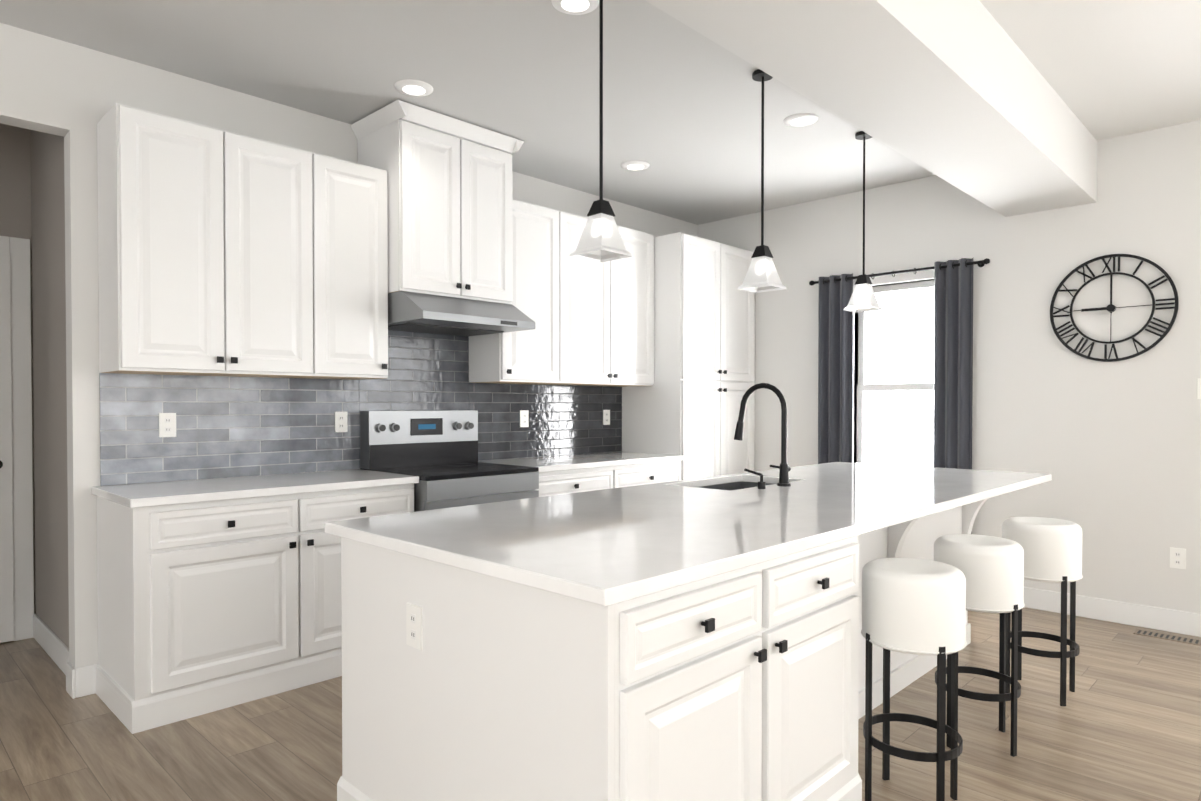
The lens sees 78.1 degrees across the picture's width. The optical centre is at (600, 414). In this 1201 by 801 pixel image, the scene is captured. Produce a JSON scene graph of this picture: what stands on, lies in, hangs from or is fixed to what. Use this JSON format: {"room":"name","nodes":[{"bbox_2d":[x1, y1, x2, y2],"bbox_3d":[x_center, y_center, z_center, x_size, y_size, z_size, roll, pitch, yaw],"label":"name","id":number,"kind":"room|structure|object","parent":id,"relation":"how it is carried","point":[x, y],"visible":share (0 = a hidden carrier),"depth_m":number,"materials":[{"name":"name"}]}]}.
{"room":"kitchen","nodes":[
{"label":"kitchen","id":0,"kind":"room"},
{"bbox_2d":[0,123,27,238],"bbox_3d":[-4.026,-0.190,3.314,0.120,2.880,2.610,1,1,44],"label":"wall","id":1,"kind":"structure","parent":0,"point":[13,139],"depth_m":4.05,"materials":[{"name":"grey paint"}]},
{"bbox_2d":[0,236,33,642],"bbox_3d":[-3.477,0.139,3.733,0.091,2.210,0.990,1,1,44],"label":"hall door","id":2,"kind":"structure","parent":1,"relation":"in","point":[16,559],"depth_m":4.05,"materials":[{"name":"white wood"}]},
{"bbox_2d":[28,129,68,647],"bbox_3d":[-2.718,-0.196,3.780,1.050,2.880,0.120,1,1,44],"label":"wall","id":3,"kind":"structure","parent":0,"point":[32,197],"depth_m":3.82,"materials":[{"name":"grey paint"}]},
{"bbox_2d":[0,23,697,668],"bbox_3d":[-2.187,-0.192,3.488,0.120,2.880,8.860,1,1,44],"label":"wall","id":4,"kind":"structure","parent":0,"point":[70,93],"depth_m":3.31,"materials":[{"name":"white paint"}]},
{"bbox_2d":[97,103,316,378],"bbox_3d":[-1.838,-0.750,3.499,0.345,1.115,0.833,1,1,44],"label":"upper cabinet","id":5,"kind":"object","parent":4,"relation":"attached to","point":[221,252],"depth_m":3.32,"materials":[{"name":"white paint"}]},
{"bbox_2d":[317,153,387,379],"bbox_3d":[-1.403,-0.756,3.948,0.345,1.115,0.417,1,1,44],"label":"upper cabinet","id":6,"kind":"object","parent":4,"relation":"attached to","point":[352,217],"depth_m":3.83,"materials":[{"name":"white paint"}]},
{"bbox_2d":[99,330,621,485],"bbox_3d":[-1.038,-0.180,4.568,0.016,0.964,3.469,1,1,44],"label":"backsplash","id":7,"kind":"structure","parent":4,"relation":"attached to","point":[160,428],"depth_m":4.03,"materials":[{"name":"tile"}]},
{"bbox_2d":[350,100,523,303],"bbox_3d":[-0.934,-1.148,4.308,0.510,0.972,0.847,1,1,44],"label":"upper cabinet","id":8,"kind":"object","parent":4,"relation":"attached to","point":[449,200],"visible":0.88,"depth_m":4.10,"materials":[{"name":"white paint"}]},
{"bbox_2d":[388,291,534,335],"bbox_3d":[-0.875,-0.576,4.258,0.658,0.170,0.754,1,1,44],"label":"range hood","id":9,"kind":"object","parent":8,"relation":"attached to","point":[424,313],"visible":0.94,"depth_m":4.05,"materials":[{"name":"silver metal"}]},
{"bbox_2d":[469,198,564,384],"bbox_3d":[-0.559,-0.781,4.818,0.345,1.140,0.487,1,1,44],"label":"upper cabinet","id":10,"kind":"object","parent":4,"relation":"attached to","point":[537,355],"depth_m":4.72,"materials":[{"name":"white paint"}]},
{"bbox_2d":[565,212,653,386],"bbox_3d":[-0.051,-0.788,5.342,0.345,1.140,0.973,1,1,44],"label":"upper cabinet","id":11,"kind":"object","parent":4,"relation":"attached to","point":[594,322],"depth_m":5.23,"materials":[{"name":"white paint"}]},
{"bbox_2d":[0,607,1200,800],"bbox_3d":[0.107,1.308,1.285,9.170,0.060,8.860,1,1,44],"label":"floor","id":12,"kind":"structure","parent":0,"point":[1124,724],"depth_m":2.88,"materials":[{"name":"brown wood"}]},
{"bbox_2d":[96,484,413,733],"bbox_3d":[-1.604,0.799,3.575,0.605,0.896,1.265,1,1,44],"label":"base cabinet","id":13,"kind":"object","parent":12,"relation":"on","point":[207,607],"visible":0.73,"depth_m":3.15,"materials":[{"name":"white paint"}]},
{"bbox_2d":[360,410,538,511],"bbox_3d":[-0.840,0.607,4.240,0.753,1.260,0.756,1,1,44],"label":"range","id":14,"kind":"object","parent":12,"relation":"on","point":[436,452],"visible":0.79,"depth_m":4.23,"materials":[{"name":"silver metal"}]},
{"bbox_2d":[535,466,618,496],"bbox_3d":[-0.382,0.782,4.836,0.605,0.896,0.730,1,1,44],"label":"base cabinet","id":15,"kind":"object","parent":12,"relation":"on","point":[571,481],"depth_m":4.65,"materials":[{"name":"white paint"}]},
{"bbox_2d":[91,451,684,507],"bbox_3d":[-0.828,0.323,4.347,0.635,0.035,3.505,1,1,44],"label":"countertop","id":16,"kind":"structure","parent":15,"relation":"on","point":[162,493],"depth_m":3.53,"materials":[{"name":"white stone"}]},
{"bbox_2d":[619,460,680,487],"bbox_3d":[0.127,0.774,5.360,0.605,0.896,0.730,1,1,44],"label":"drawer","id":17,"kind":"object","parent":12,"relation":"on","point":[658,472],"depth_m":5.14,"materials":[{"name":"white paint"}]},
{"bbox_2d":[337,481,988,800],"bbox_3d":[0.721,0.806,3.050,1.209,0.895,3.204,1,1,44],"label":"kitchen island","id":18,"kind":"object","parent":12,"relation":"on","point":[741,684],"visible":0.79,"depth_m":1.88,"materials":[{"name":"white paint"}]},
{"bbox_2d":[325,462,1051,606],"bbox_3d":[0.764,0.340,3.114,1.210,0.035,3.420,1,1,44],"label":"island countertop","id":19,"kind":"structure","parent":18,"relation":"on","point":[608,547],"depth_m":2.27,"materials":[{"name":"white stone"}]},
{"bbox_2d":[744,468,765,488],"bbox_3d":[0.678,0.279,3.252,0.103,0.084,0.034,1,1,44],"label":"soap dispenser","id":20,"kind":"object","parent":19,"relation":"on","point":[761,484],"visible":1,"depth_m":3.22,"materials":[{"name":"black metal"}]},
{"bbox_2d":[734,383,790,486],"bbox_3d":[0.753,0.085,3.432,0.295,0.468,0.086,1,1,44],"label":"faucet","id":21,"kind":"object","parent":19,"relation":"on","point":[784,468],"visible":1,"depth_m":3.34,"materials":[{"name":"black metal"}]},
{"bbox_2d":[622,232,754,479],"bbox_3d":[0.737,-0.064,5.959,0.632,2.555,0.995,1,1,44],"label":"pantry","id":22,"kind":"object","parent":12,"relation":"on","point":[687,403],"visible":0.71,"depth_m":5.61,"materials":[{"name":"white paint"}]},
{"bbox_2d":[861,558,966,800],"bbox_3d":[1.013,0.875,2.407,0.317,0.775,0.317,1,1,44],"label":"stool","id":23,"kind":"object","parent":12,"relation":"on","point":[914,606],"visible":1,"depth_m":2.30,"materials":[{"name":"white leather"}]},
{"bbox_2d":[934,534,1024,756],"bbox_3d":[1.458,0.869,2.866,0.317,0.775,0.317,1,1,44],"label":"stool","id":24,"kind":"object","parent":12,"relation":"on","point":[991,568],"visible":0.73,"depth_m":2.73,"materials":[{"name":"white leather"}]},
{"bbox_2d":[1002,517,1082,705],"bbox_3d":[1.981,0.862,3.334,0.317,0.775,0.317,1,1,44],"label":"stool","id":25,"kind":"object","parent":12,"relation":"on","point":[1052,547],"visible":0.85,"depth_m":3.21,"materials":[{"name":"white leather"}]},
{"bbox_2d":[1133,629,1200,645],"bbox_3d":[3.261,1.238,4.028,0.580,0.004,0.110,1,1,44],"label":"floor vent","id":26,"kind":"object","parent":12,"relation":"in","point":[1168,637],"visible":1,"depth_m":4.11,"materials":[{"name":"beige metal"}]},
{"bbox_2d":[0,0,1200,224],"bbox_3d":[0.107,-1.652,1.244,9.170,0.100,8.860,1,1,44],"label":"ceiling","id":27,"kind":"structure","parent":0,"point":[682,110],"depth_m":3.55,"materials":[{"name":"paint"}]},
{"bbox_2d":[394,79,432,95],"bbox_3d":[-0.932,-1.629,3.700,0.190,0.014,0.190,1,1,44],"label":"recessed light","id":28,"kind":"object","parent":27,"relation":"in","point":[410,87],"visible":1,"depth_m":3.68,"materials":[{"name":"white plastic"}]},
{"bbox_2d":[551,0,598,14],"bbox_3d":[-0.099,-1.618,2.907,0.190,0.014,0.190,1,1,44],"label":"recessed light","id":29,"kind":"object","parent":27,"relation":"in","point":[575,7],"visible":1,"depth_m":2.92,"materials":[{"name":"white plastic"}]},
{"bbox_2d":[570,0,632,262],"bbox_3d":[0.003,-1.107,2.760,0.168,1.030,0.168,1,1,44],"label":"pendant light","id":30,"kind":"object","parent":27,"relation":"hanging from","point":[600,240],"visible":1,"depth_m":2.75,"materials":[{"name":"white glass"}]},
{"bbox_2d":[621,161,649,170],"bbox_3d":[0.231,-1.645,4.899,0.190,0.014,0.190,1,1,44],"label":"recessed light","id":31,"kind":"object","parent":27,"relation":"in","point":[635,165],"visible":1,"depth_m":4.87,"materials":[{"name":"white plastic"}]},
{"bbox_2d":[738,69,786,292],"bbox_3d":[0.775,-1.118,3.543,0.168,1.030,0.168,1,1,44],"label":"pendant light","id":32,"kind":"object","parent":27,"relation":"hanging from","point":[762,275],"visible":0.92,"depth_m":3.53,"materials":[{"name":"white glass"}]},
{"bbox_2d":[783,113,818,126],"bbox_3d":[1.113,-1.634,4.114,0.190,0.014,0.190,1,1,44],"label":"recessed light","id":33,"kind":"object","parent":27,"relation":"in","point":[800,119],"visible":1,"depth_m":4.09,"materials":[{"name":"white plastic"}]},
{"bbox_2d":[843,131,882,312],"bbox_3d":[1.541,-1.129,4.333,0.168,1.030,0.168,1,1,44],"label":"pendant light","id":34,"kind":"object","parent":27,"relation":"hanging from","point":[863,298],"visible":0.85,"depth_m":4.32,"materials":[{"name":"white glass"}]},
{"bbox_2d":[645,0,1096,216],"bbox_3d":[-0.191,-1.423,1.536,0.500,0.365,8.620,1,1,44],"label":"beam","id":35,"kind":"structure","parent":27,"relation":"attached to","point":[963,96],"depth_m":2.94,"materials":[{"name":"paint"}]},
{"bbox_2d":[698,120,1200,613],"bbox_3d":[3.669,-0.198,3.898,7.720,2.880,0.120,1,1,44],"label":"wall","id":36,"kind":"structure","parent":0,"point":[1113,448],"depth_m":4.57,"materials":[{"name":"white paint"}]},
{"bbox_2d":[852,269,933,466],"bbox_3d":[2.161,-0.203,5.351,0.760,1.630,0.132,1,1,44],"label":"window","id":37,"kind":"structure","parent":36,"relation":"in","point":[894,390],"depth_m":5.42,"materials":[{"name":"white glass"}]},
{"bbox_2d":[809,258,989,533],"bbox_3d":[2.082,0.070,5.282,1.284,2.225,0.107,1,1,44],"label":"curtains","id":38,"kind":"object","parent":36,"relation":"attached to","point":[953,360],"visible":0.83,"depth_m":5.03,"materials":[{"name":"grey fabric"}]},
{"bbox_2d":[1024,587,1200,636],"bbox_3d":[3.786,1.180,3.707,6.960,0.130,0.018,1,1,44],"label":"baseboard","id":39,"kind":"structure","parent":36,"relation":"attached to","point":[1158,618],"depth_m":4.38,"materials":[{"name":"white"}]},
{"bbox_2d":[1050,254,1178,361],"bbox_3d":[3.035,-0.635,4.401,0.636,0.636,0.032,1,1,44],"label":"wall clock","id":40,"kind":"object","parent":36,"relation":"attached to","point":[1110,307],"visible":1,"depth_m":4.39,"materials":[{"name":"black metal"}]},
{"bbox_2d":[1170,547,1185,568],"bbox_3d":[3.276,0.813,4.203,0.072,0.115,0.008,1,1,44],"label":"wall outlet","id":41,"kind":"object","parent":36,"relation":"attached to","point":[1178,558],"visible":1,"depth_m":4.20,"materials":[{"name":"white plastic"}]},
{"bbox_2d":[1197,378,1200,398],"bbox_3d":[3.359,-0.146,4.110,0.072,0.116,0.009,1,1,44],"label":"light switch","id":42,"kind":"object","parent":36,"relation":"attached to","point":[1199,389],"visible":1,"depth_m":4.13,"materials":[{"name":"white plastic"}]}
]}

